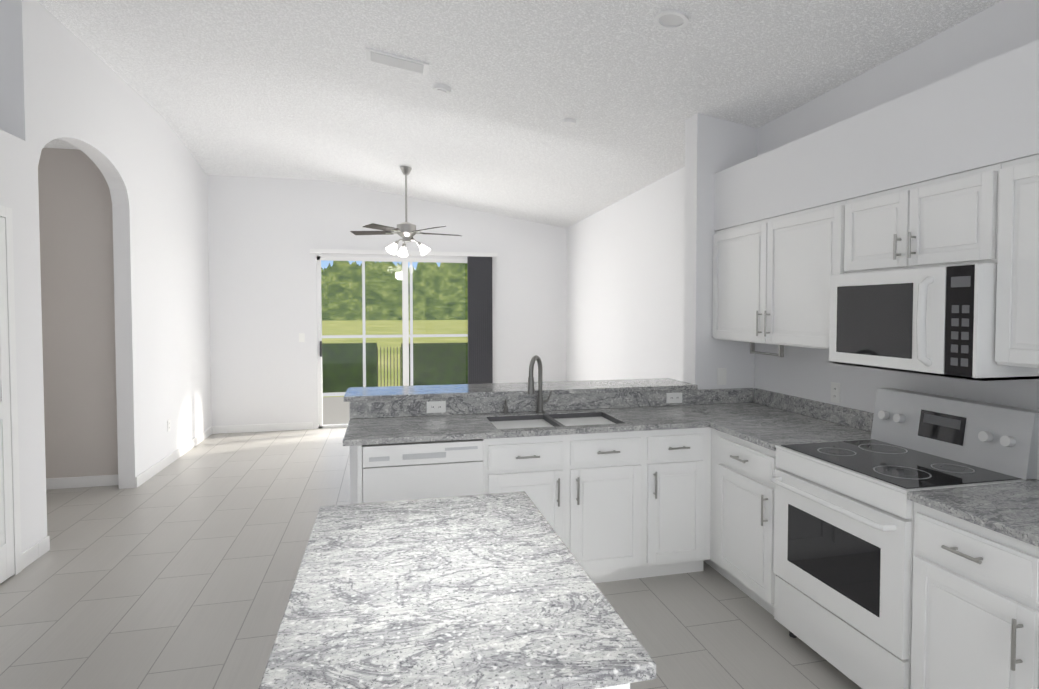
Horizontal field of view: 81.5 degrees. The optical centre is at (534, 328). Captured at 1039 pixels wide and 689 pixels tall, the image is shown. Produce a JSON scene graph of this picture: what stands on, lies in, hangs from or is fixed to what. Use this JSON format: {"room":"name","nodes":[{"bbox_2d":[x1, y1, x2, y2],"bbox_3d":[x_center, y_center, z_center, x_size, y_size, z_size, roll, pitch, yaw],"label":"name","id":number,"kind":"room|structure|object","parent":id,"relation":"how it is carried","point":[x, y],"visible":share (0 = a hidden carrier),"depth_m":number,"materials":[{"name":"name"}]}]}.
{"room":"kitchen","nodes":[
{"label":"kitchen","id":0,"kind":"room"},
{"bbox_2d":[44,138,79,149],"bbox_3d":[-4.043,-1.577,4.398,1.170,0.100,1.560,0,2,-14],"label":"ceiling","id":1,"kind":"structure","parent":0,"point":[58,143],"depth_m":5.09,"materials":[{"name":"white paint"}]},
{"bbox_2d":[38,148,117,478],"bbox_3d":[-4.246,-0.504,5.258,1.170,3.800,0.140,0,2,-14],"label":"wall","id":2,"kind":"structure","parent":0,"point":[77,301],"depth_m":5.26,"materials":[{"name":"grey paint"}]},
{"bbox_2d":[46,474,118,489],"bbox_3d":[-4.213,1.350,5.246,1.140,0.095,0.013,0,2,-14],"label":"baseboard","id":3,"kind":"structure","parent":2,"relation":"attached to","point":[102,480],"depth_m":5.30,"materials":[{"name":"white wood"}]},
{"bbox_2d":[0,0,211,552],"bbox_3d":[-3.840,-0.493,4.926,0.800,3.800,5.180,0,2,-14],"label":"wall","id":4,"kind":"structure","parent":0,"point":[59,80],"depth_m":5.21,"materials":[{"name":"white paint"}]},
{"bbox_2d":[0,205,21,583],"bbox_3d":[-2.967,0.383,3.195,0.053,2.157,0.784,0,2,-14],"label":"pantry door","id":5,"kind":"structure","parent":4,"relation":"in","point":[10,545],"depth_m":3.50,"materials":[{"name":"white wood"}]},
{"bbox_2d":[21,536,49,569],"bbox_3d":[-3.120,1.397,3.757,0.013,0.095,0.330,0,2,-14],"label":"baseboard","id":6,"kind":"structure","parent":4,"relation":"attached to","point":[33,553],"depth_m":3.76,"materials":[{"name":"white wood"}]},
{"bbox_2d":[167,420,170,431],"bbox_3d":[-3.700,0.980,6.099,0.008,0.115,0.070,0,2,-14],"label":"outlet","id":7,"kind":"object","parent":4,"relation":"attached to","point":[168,425],"visible":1,"depth_m":6.08,"materials":[{"name":"white plastic"}]},
{"bbox_2d":[135,426,212,487],"bbox_3d":[-3.780,1.312,6.441,0.013,0.095,2.380,0,2,-14],"label":"baseboard","id":8,"kind":"structure","parent":4,"relation":"attached to","point":[146,475],"depth_m":6.14,"materials":[{"name":"white wood"}]},
{"bbox_2d":[207,175,566,428],"bbox_3d":[-1.821,-0.496,8.168,4.930,3.600,0.150,0,2,-14],"label":"wall","id":9,"kind":"structure","parent":0,"point":[265,235],"depth_m":7.81,"materials":[{"name":"white paint"}]},
{"bbox_2d":[213,422,312,433],"bbox_3d":[-3.476,1.271,7.733,1.180,0.095,0.013,0,2,-14],"label":"baseboard","id":10,"kind":"structure","parent":9,"relation":"attached to","point":[304,425],"depth_m":7.72,"materials":[{"name":"white wood"}]},
{"bbox_2d":[299,333,304,341],"bbox_3d":[-3.020,0.116,7.810,0.070,0.115,0.008,0,2,-14],"label":"light switch","id":11,"kind":"object","parent":9,"relation":"attached to","point":[301,337],"visible":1,"depth_m":7.81,"materials":[{"name":"white plastic"}]},
{"bbox_2d":[310,249,397,254],"bbox_3d":[-2.355,-1.002,7.890,1.088,0.060,0.065,0,2,-14],"label":"vertical blinds","id":12,"kind":"object","parent":9,"relation":"attached to","point":[318,251],"depth_m":7.84,"materials":[{"name":"white plastic"}]},
{"bbox_2d":[317,256,467,427],"bbox_3d":[-1.732,0.174,8.183,2.300,2.260,0.105,0,2,-14],"label":"sliding glass door","id":13,"kind":"structure","parent":9,"relation":"in","point":[405,319],"depth_m":8.11,"materials":[{"name":"white"}]},
{"bbox_2d":[407,251,496,383],"bbox_3d":[-1.117,-0.142,8.222,1.201,1.801,0.065,0,2,-14],"label":"vertical blinds","id":14,"kind":"object","parent":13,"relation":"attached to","point":[480,330],"depth_m":8.28,"materials":[{"name":"grey"}]},
{"bbox_2d":[0,427,861,688],"bbox_3d":[-1.291,1.489,3.313,6.250,0.060,9.950,0,2,-14],"label":"floor","id":15,"kind":"structure","parent":0,"point":[181,572],"depth_m":3.31,"materials":[{"name":"tile"}]},
{"bbox_2d":[363,439,482,502],"bbox_3d":[-0.635,1.018,3.386,0.609,0.876,0.593,0,2,-14],"label":"dishwasher","id":16,"kind":"object","parent":15,"relation":"on","point":[411,471],"visible":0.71,"depth_m":3.09,"materials":[{"name":"white metal"}]},
{"bbox_2d":[259,491,655,688],"bbox_3d":[-0.236,1.057,1.558,0.706,0.915,1.095,0,2,-14],"label":"kitchen island","id":17,"kind":"object","parent":15,"relation":"on","point":[493,591],"visible":1,"depth_m":1.31,"materials":[{"name":"white stone"}]},
{"bbox_2d":[479,426,658,582],"bbox_3d":[0.138,1.008,3.593,0.987,0.884,0.612,0,2,-14],"label":"base cabinet","id":18,"kind":"object","parent":15,"relation":"on","point":[617,480],"depth_m":3.33,"materials":[{"name":"white wood"}]},
{"bbox_2d":[343,402,806,445],"bbox_3d":[0.295,0.550,3.615,2.723,0.033,0.616,0,2,-14],"label":"countertop","id":19,"kind":"structure","parent":18,"relation":"on","point":[424,427],"depth_m":3.47,"materials":[{"name":"grey stone"}]},
{"bbox_2d":[487,414,558,429],"bbox_3d":[-0.072,0.654,3.509,0.359,0.227,0.396,0,2,-14],"label":"sink","id":20,"kind":"object","parent":19,"relation":"in","point":[504,421],"depth_m":3.66,"materials":[{"name":"silver metal"}]},
{"bbox_2d":[503,355,554,413],"bbox_3d":[-0.024,0.346,3.705,0.314,0.369,0.194,0,2,-14],"label":"faucet","id":21,"kind":"object","parent":19,"relation":"on","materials":[{"name":"silver metal"}]},
{"bbox_2d":[551,410,618,425],"bbox_3d":[0.300,0.651,3.601,0.360,0.227,0.396,0,2,-14],"label":"sink","id":22,"kind":"object","parent":19,"relation":"in","point":[588,416],"depth_m":3.75,"materials":[{"name":"silver metal"}]},
{"bbox_2d":[659,426,710,575],"bbox_3d":[0.719,1.003,3.736,0.496,0.884,0.612,0,2,-14],"label":"base cabinet","id":23,"kind":"object","parent":15,"relation":"on","point":[682,449],"depth_m":3.46,"materials":[{"name":"white wood"}]},
{"bbox_2d":[711,426,779,615],"bbox_3d":[1.432,1.019,3.247,0.696,0.884,0.526,0,2,-14],"label":"base cabinet","id":24,"kind":"object","parent":15,"relation":"on","point":[742,489],"depth_m":3.16,"materials":[{"name":"white wood"}]},
{"bbox_2d":[707,418,870,445],"bbox_3d":[1.419,0.560,3.267,0.706,0.030,0.597,0,2,-14],"label":"countertop","id":25,"kind":"structure","parent":24,"relation":"on","point":[769,431],"depth_m":3.23,"materials":[{"name":"grey stone"}]},
{"bbox_2d":[770,388,1038,688],"bbox_3d":[1.532,0.896,2.605,0.726,1.170,0.756,0,2,-14],"label":"range","id":26,"kind":"object","parent":15,"relation":"on","point":[843,540],"visible":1,"depth_m":2.48,"materials":[{"name":"white metal"}]},
{"bbox_2d":[908,498,1038,688],"bbox_3d":[1.789,1.065,1.799,0.696,0.884,0.935,0,2,-14],"label":"base cabinet","id":27,"kind":"object","parent":15,"relation":"on","point":[975,585],"depth_m":1.93,"materials":[{"name":"white wood"}]},
{"bbox_2d":[908,480,1038,541],"bbox_3d":[1.790,0.607,1.761,0.706,0.030,0.979,0,2,-14],"label":"countertop","id":28,"kind":"structure","parent":27,"relation":"on","point":[1013,507],"depth_m":2.02,"materials":[{"name":"grey stone"}]},
{"bbox_2d":[37,0,1002,227],"bbox_3d":[-1.291,-1.721,3.211,6.250,0.957,9.950,0,2,-14],"label":"ceiling","id":29,"kind":"structure","parent":0,"point":[297,89],"depth_m":4.10,"materials":[{"name":"white paint"}]},
{"bbox_2d":[366,47,428,74],"bbox_3d":[-0.900,-1.748,3.951,0.400,0.015,0.180,9,0,-14],"label":"ceiling vent","id":30,"kind":"object","parent":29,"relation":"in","point":[396,61],"visible":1,"depth_m":3.93,"materials":[{"name":"white metal"}]},
{"bbox_2d":[350,166,460,256],"bbox_3d":[-1.407,-1.283,6.644,1.218,0.966,1.185,0,2,-14],"label":"ceiling fan","id":31,"kind":"object","parent":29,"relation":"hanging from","point":[406,231],"visible":1,"depth_m":6.57,"materials":[{"name":"silver metal"}]},
{"bbox_2d":[433,83,450,94],"bbox_3d":[-0.657,-1.693,4.270,0.130,0.037,0.130,9,0,-14],"label":"smoke detector","id":32,"kind":"object","parent":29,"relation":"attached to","point":[440,88],"visible":1,"depth_m":4.24,"materials":[{"name":"white plastic"}]},
{"bbox_2d":[563,118,575,125],"bbox_3d":[0.262,-1.557,4.542,0.100,0.024,0.100,9,0,-14],"label":"smoke detector","id":33,"kind":"object","parent":29,"relation":"attached to","point":[569,121],"visible":1,"depth_m":4.52,"materials":[{"name":"white plastic"}]},
{"bbox_2d":[654,10,688,29],"bbox_3d":[0.681,-1.540,3.007,0.170,0.011,0.170,9,0,-14],"label":"recessed light","id":34,"kind":"object","parent":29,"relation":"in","point":[671,19],"visible":1,"depth_m":3.01,"materials":[{"name":"white plastic"}]},
{"bbox_2d":[349,113,757,503],"bbox_3d":[0.201,-0.113,3.980,2.730,3.100,0.170,0,2,-14],"label":"wall","id":35,"kind":"structure","parent":0,"point":[713,145],"depth_m":4.14,"materials":[{"name":"white paint"}]},
{"bbox_2d":[351,388,754,417],"bbox_3d":[0.214,0.472,3.900,2.702,0.105,0.020,0,2,-14],"label":"backsplash","id":36,"kind":"structure","parent":35,"relation":"attached to","point":[486,403],"depth_m":3.86,"materials":[{"name":"grey stone"}]},
{"bbox_2d":[717,368,726,384],"bbox_3d":[1.295,0.331,4.171,0.070,0.115,0.008,0,2,-14],"label":"light switch","id":37,"kind":"object","parent":35,"relation":"attached to","point":[721,376],"visible":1,"depth_m":4.17,"materials":[{"name":"white plastic"}]},
{"bbox_2d":[566,0,1038,412],"bbox_3d":[1.676,-0.139,3.992,0.140,3.150,9.950,0,2,-14],"label":"wall","id":38,"kind":"structure","parent":0,"point":[625,288],"depth_m":5.27,"materials":[{"name":"white paint"}]},
{"bbox_2d":[712,202,838,349],"bbox_3d":[1.525,-0.281,3.584,0.337,0.740,1.213,0,2,-14],"label":"upper cabinet","id":39,"kind":"object","parent":38,"relation":"attached to","point":[764,270],"depth_m":3.49,"materials":[{"name":"white wood"}]},
{"bbox_2d":[755,388,873,430],"bbox_3d":[1.890,0.510,2.790,0.020,0.100,2.935,0,2,-14],"label":"backsplash","id":40,"kind":"structure","parent":38,"relation":"attached to","point":[862,420],"depth_m":3.58,"materials":[{"name":"grey stone"}]},
{"bbox_2d":[831,382,839,403],"bbox_3d":[1.731,0.368,3.470,0.008,0.115,0.070,0,2,-14],"label":"outlet","id":41,"kind":"object","parent":38,"relation":"attached to","point":[835,392],"visible":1,"depth_m":3.47,"materials":[{"name":"white plastic"}]},
{"bbox_2d":[714,40,1038,230],"bbox_3d":[1.844,-0.806,2.302,0.330,0.388,3.830,0,2,-14],"label":"soffit","id":42,"kind":"structure","parent":38,"relation":"attached to","point":[983,114],"depth_m":2.62,"materials":[{"name":"white paint"}]},
{"bbox_2d":[839,166,990,269],"bbox_3d":[1.761,-0.438,2.619,0.337,0.365,0.760,0,2,-14],"label":"upper cabinet","id":43,"kind":"object","parent":38,"relation":"attached to","point":[939,219],"depth_m":2.53,"materials":[{"name":"white wood"}]},
{"bbox_2d":[815,258,1038,380],"bbox_3d":[1.700,-0.036,2.616,0.463,0.433,0.758,0,2,-14],"label":"microwave","id":44,"kind":"object","parent":38,"relation":"attached to","point":[928,318],"depth_m":2.48,"materials":[{"name":"white"}]},
{"bbox_2d":[987,154,1038,373],"bbox_3d":[1.960,-0.225,1.818,0.337,0.740,0.899,0,2,-14],"label":"upper cabinet","id":45,"kind":"object","parent":38,"relation":"attached to","point":[1013,200],"depth_m":2.15,"materials":[{"name":"white wood"}]},
{"label":"outside","id":46,"kind":"structure","parent":0,"visible":0},
{"bbox_2d":[323,397,348,424],"bbox_3d":[-1.557,1.279,9.938,12.000,0.001,3.050,0,2,-14],"label":"patio","id":47,"kind":"structure","parent":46,"point":[340,410],"depth_m":9.43,"materials":[{"name":"beige concrete"}]},
{"bbox_2d":[322,261,467,396],"bbox_3d":[-1.569,-0.452,9.932,12.000,3.400,2.850,0,2,-14],"label":"cage","id":48,"kind":"object","parent":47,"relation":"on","point":[383,336],"depth_m":11.04,"materials":[{"name":"white metal"}]},
{"bbox_2d":[321,261,467,320],"bbox_3d":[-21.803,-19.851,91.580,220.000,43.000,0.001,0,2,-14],"label":"trees","id":49,"kind":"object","parent":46,"point":[429,299],"depth_m":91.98,"materials":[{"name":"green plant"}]},
{"bbox_2d":[322,320,467,396],"bbox_3d":[-11.862,-0.019,51.794,180.000,0.001,83.200,0,2,-14],"label":"lawn","id":50,"kind":"structure","parent":46,"point":[342,327],"depth_m":41.04,"materials":[{"name":"green plant"}]},
{"bbox_2d":[322,343,467,392],"bbox_3d":[-2.221,0.758,12.618,18.000,0.910,0.900,0,2,-14],"label":"hedge","id":51,"kind":"object","parent":50,"relation":"on","point":[339,371],"depth_m":12.12,"materials":[{"name":"green plant"}]}
]}

